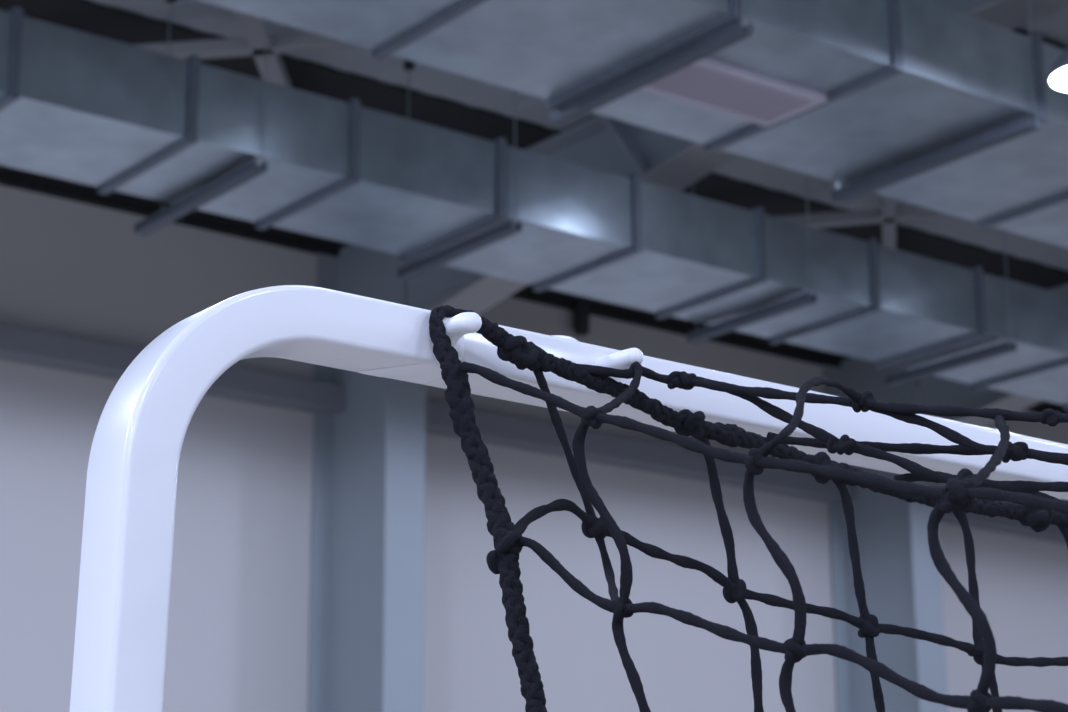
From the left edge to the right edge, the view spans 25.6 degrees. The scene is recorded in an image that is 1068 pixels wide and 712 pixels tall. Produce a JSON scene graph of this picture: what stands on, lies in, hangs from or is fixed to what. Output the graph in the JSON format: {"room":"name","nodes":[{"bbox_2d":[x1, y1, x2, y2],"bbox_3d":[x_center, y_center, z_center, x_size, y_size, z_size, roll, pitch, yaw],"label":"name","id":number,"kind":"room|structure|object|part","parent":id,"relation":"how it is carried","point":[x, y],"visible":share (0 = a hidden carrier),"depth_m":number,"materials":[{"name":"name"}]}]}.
{"room":"sports facility","nodes":[
{"label":"sports facility","id":0,"kind":"room"},
{"bbox_2d":[0,185,1067,711],"bbox_3d":[-0.851,3.200,21.510,43.000,8.520,0.200,11,-20,-36],"label":"wall","id":1,"kind":"structure","parent":0,"point":[239,624],"depth_m":21.42,"materials":[{"name":"paint"}]},
{"bbox_2d":[0,323,344,414],"bbox_3d":[-4.317,-0.109,19.392,6.430,0.240,0.240,11,-20,-36],"label":"trim","id":2,"kind":"structure","parent":1,"relation":"attached to","point":[20,344],"depth_m":19.91,"materials":[{"name":"paint"}]},
{"bbox_2d":[0,0,1067,410],"bbox_3d":[0.291,-1.221,21.183,43.000,0.140,3.620,11,-20,-36],"label":"ceiling","id":3,"kind":"structure","parent":1,"relation":"attached to","point":[87,16],"depth_m":18.88,"materials":[{"name":"black"}]},
{"bbox_2d":[0,173,1067,413],"bbox_3d":[-0.783,-0.736,22.495,43.000,0.070,0.100,11,-20,-36],"label":"trim","id":4,"kind":"structure","parent":1,"relation":"attached to","point":[7,180],"depth_m":21.50,"materials":[{"name":"black metal"}]},
{"bbox_2d":[573,299,589,335],"bbox_3d":[0.457,-0.474,23.347,0.160,0.570,0.200,11,-20,-36],"label":"wall bracket","id":5,"kind":"object","parent":1,"relation":"attached to","point":[581,326],"visible":0.56,"depth_m":23.24,"materials":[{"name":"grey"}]},
{"bbox_2d":[425,401,855,503],"bbox_3d":[0.805,0.933,23.197,6.420,0.240,0.240,11,-20,-36],"label":"trim","id":6,"kind":"structure","parent":1,"relation":"attached to","point":[496,429],"depth_m":23.17,"materials":[{"name":"paint"}]},
{"bbox_2d":[940,512,1065,543],"bbox_3d":[5.880,1.965,26.967,6.310,0.240,0.240,11,-20,-36],"label":"trim","id":7,"kind":"structure","parent":1,"relation":"attached to","point":[998,524],"depth_m":26.41,"materials":[{"name":"paint"}]},
{"bbox_2d":[91,0,1067,270],"bbox_3d":[12.402,-5.510,6.197,43.170,0.086,35.900,11,-20,-36],"label":"ceiling","id":8,"kind":"structure","parent":0,"point":[198,15],"depth_m":18.21,"materials":[{"name":"grey metal"}]},
{"bbox_2d":[134,0,267,235],"bbox_3d":[-2.193,-1.817,15.633,0.090,1.695,1.625,11,-20,-36],"label":"hanger","id":9,"kind":"object","parent":8,"relation":"hanging from","point":[248,171],"visible":0.9,"depth_m":15.33,"materials":[{"name":"grey metal"}]},
{"bbox_3d":[-2.505,-1.706,16.023,0.010,1.695,0.010,4,-16,-15],"label":"rod","id":10,"kind":"part","parent":9,"relation":"part of","materials":[{"name":"metal"}]},
{"bbox_3d":[-1.715,-1.988,15.037,0.010,1.695,0.010,-9,-18,29],"label":"rod","id":11,"kind":"part","parent":9,"relation":"part of","materials":[{"name":"metal"}]},
{"bbox_2d":[134,33,364,58],"bbox_3d":[-0.907,-2.329,16.472,6.125,0.290,0.339,-3,-16,8],"label":"brace","id":12,"kind":"object","parent":8,"relation":"attached to","point":[302,42],"visible":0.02,"depth_m":16.57,"materials":[{"name":"grey paint"}]},
{"bbox_2d":[234,10,291,87],"bbox_3d":[-1.919,-2.300,16.552,0.338,0.290,5.127,-1,-16,3],"label":"brace","id":13,"kind":"object","parent":8,"relation":"attached to","point":[253,27],"visible":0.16,"depth_m":16.52,"materials":[{"name":"grey paint"}]},
{"bbox_2d":[397,59,521,279],"bbox_3d":[-0.535,-1.521,16.718,0.090,1.695,1.385,11,-20,-36],"label":"hanger","id":14,"kind":"object","parent":8,"relation":"hanging from","point":[506,229],"visible":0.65,"depth_m":16.44,"materials":[{"name":"grey metal"}]},
{"bbox_3d":[-0.921,-1.383,17.200,0.010,1.695,0.010,-9,-18,29],"label":"rod","id":15,"kind":"part","parent":14,"relation":"part of","materials":[{"name":"metal"}]},
{"bbox_3d":[-0.131,-1.666,16.214,0.010,1.695,0.010,4,-16,-15],"label":"rod","id":16,"kind":"part","parent":14,"relation":"part of","materials":[{"name":"metal"}]},
{"bbox_2d":[0,6,1067,409],"bbox_3d":[1.328,-0.698,17.893,16.879,0.579,1.194,11,-20,-36],"label":"ventilation duct","id":17,"kind":"object","parent":14,"relation":"hanging from","point":[109,115],"visible":0.98,"depth_m":16.23,"materials":[{"name":"metal"}]},
{"bbox_2d":[549,0,752,125],"bbox_3d":[0.650,-2.390,13.662,0.090,1.695,1.745,11,-20,-36],"label":"hanger","id":18,"kind":"object","parent":8,"relation":"hanging from","point":[725,37],"visible":1,"depth_m":13.36,"materials":[{"name":"grey metal"}]},
{"bbox_2d":[178,0,1067,247],"bbox_3d":[1.595,-1.722,14.212,12.579,0.577,1.654,11,-20,-36],"label":"ventilation duct","id":19,"kind":"object","parent":18,"relation":"hanging from","point":[846,92],"visible":0.84,"depth_m":13.76,"materials":[{"name":"metal"}]},
{"bbox_2d":[640,57,826,126],"bbox_3d":[1.140,-1.565,13.796,1.100,0.055,0.520,12,-20,-36],"label":"grille","id":20,"kind":"object","parent":19,"relation":"attached to","point":[716,84],"depth_m":13.78,"materials":[{"name":"grey metal"}]},
{"bbox_3d":[1.164,-2.574,13.021,0.010,1.695,0.010,-9,-18,29],"label":"rod","id":21,"kind":"part","parent":18,"relation":"part of","materials":[{"name":"metal"}]},
{"bbox_2d":[687,173,816,342],"bbox_3d":[1.668,-1.073,18.355,0.090,1.695,1.385,11,-20,-36],"label":"hanger","id":22,"kind":"object","parent":8,"relation":"hanging from","point":[802,300],"visible":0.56,"depth_m":18.03,"materials":[{"name":"grey metal"}]},
{"bbox_3d":[2.072,-1.218,17.850,0.010,1.695,0.010,-9,-18,29],"label":"rod","id":23,"kind":"part","parent":22,"relation":"part of","materials":[{"name":"metal"}]},
{"bbox_2d":[773,206,956,227],"bbox_3d":[3.585,-1.335,20.093,4.845,0.290,0.338,-4,-16,12],"label":"brace","id":24,"kind":"object","parent":8,"relation":"attached to","point":[907,213],"visible":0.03,"depth_m":20.18,"materials":[{"name":"grey paint"}]},
{"bbox_2d":[881,195,895,248],"bbox_3d":[3.015,-1.353,20.016,0.339,0.290,5.205,-3,-16,8],"label":"brace","id":25,"kind":"object","parent":8,"relation":"attached to","point":[888,205],"visible":0.09,"depth_m":20.19,"materials":[{"name":"grey paint"}]},
{"bbox_2d":[831,0,1039,203],"bbox_3d":[2.512,-2.011,15.045,0.090,1.695,1.745,11,-20,-36],"label":"hanger","id":26,"kind":"object","parent":8,"relation":"hanging from","point":[1020,127],"visible":0.88,"depth_m":14.73,"materials":[{"name":"grey metal"}]},
{"bbox_3d":[3.026,-2.195,14.404,0.010,1.695,0.010,4,-16,-15],"label":"rod","id":27,"kind":"part","parent":26,"relation":"part of","materials":[{"name":"metal"}]},
{"bbox_2d":[880,196,1016,385],"bbox_3d":[3.434,-0.714,19.667,0.090,1.695,1.385,11,-20,-36],"label":"hanger","id":28,"kind":"object","parent":8,"relation":"hanging from","point":[1003,348],"visible":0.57,"depth_m":19.35,"materials":[{"name":"grey metal"}]},
{"bbox_3d":[3.049,-0.576,20.149,0.010,1.695,0.010,-9,-18,29],"label":"rod","id":29,"kind":"part","parent":28,"relation":"part of","materials":[{"name":"metal"}]},
{"bbox_3d":[3.839,-0.859,19.162,0.010,1.695,0.010,4,-16,-15],"label":"rod","id":30,"kind":"part","parent":28,"relation":"part of","materials":[{"name":"metal"}]},
{"bbox_2d":[1011,28,1067,49],"bbox_3d":[3.452,-2.256,17.211,43.000,0.100,0.420,11,-20,-36],"label":"trim","id":31,"kind":"structure","parent":8,"relation":"attached to","point":[1016,30],"depth_m":17.19,"materials":[{"name":"black metal"}]},
{"bbox_2d":[1046,23,1067,93],"bbox_3d":[3.145,-2.401,13.580,0.480,1.748,0.480,11,-20,-36],"label":"pendant lamp","id":32,"kind":"object","parent":8,"relation":"hanging from","point":[1057,78],"visible":1,"depth_m":13.31,"materials":[{"name":"grey"}]},
{"bbox_3d":[11.194,3.096,5.323,43.000,0.200,39.800,11,-20,-36],"label":"floor","id":33,"kind":"structure","parent":0,"visible":0},
{"bbox_2d":[308,244,425,711],"bbox_3d":[-1.450,2.923,20.183,0.410,8.340,1.170,11,-20,-36],"label":"steel column","id":34,"kind":"structure","parent":33,"relation":"on","point":[366,646],"depth_m":20.55,"materials":[{"name":"grey metal"}]},
{"bbox_2d":[407,0,1067,314],"bbox_3d":[8.136,-3.979,9.168,0.410,1.160,30.300,11,-20,-36],"label":"rafter","id":35,"kind":"object","parent":34,"relation":"attached to","point":[600,142],"visible":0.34,"depth_m":18.46,"materials":[{"name":"grey metal"}]},
{"bbox_2d":[69,285,1067,711],"bbox_3d":[0.907,1.135,2.238,3.103,2.019,0.134,11,-20,-36],"label":"goal","id":36,"kind":"object","parent":33,"relation":"on","point":[123,604],"visible":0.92,"depth_m":1.65,"materials":[{"name":"white metal"}]},
{"bbox_2d":[429,305,1067,711],"bbox_3d":[0.916,0.668,1.962,2.084,1.266,0.606,11,-20,-36],"label":"goal net","id":37,"kind":"object","parent":36,"relation":"hanging from","point":[966,491],"visible":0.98,"depth_m":1.69,"materials":[{"name":"black fabric"}]},
{"bbox_2d":[823,358,947,711],"bbox_3d":[3.668,3.964,23.985,0.410,8.340,1.170,11,-20,-36],"label":"steel column","id":38,"kind":"structure","parent":33,"relation":"on","point":[903,583],"depth_m":24.44,"materials":[{"name":"grey metal"}]},
{"bbox_2d":[917,284,1067,426],"bbox_3d":[13.254,-2.938,12.970,0.410,1.160,30.300,11,-20,-36],"label":"rafter","id":39,"kind":"object","parent":38,"relation":"attached to","point":[933,390],"visible":0.07,"depth_m":23.91,"materials":[{"name":"grey metal"}]}
]}

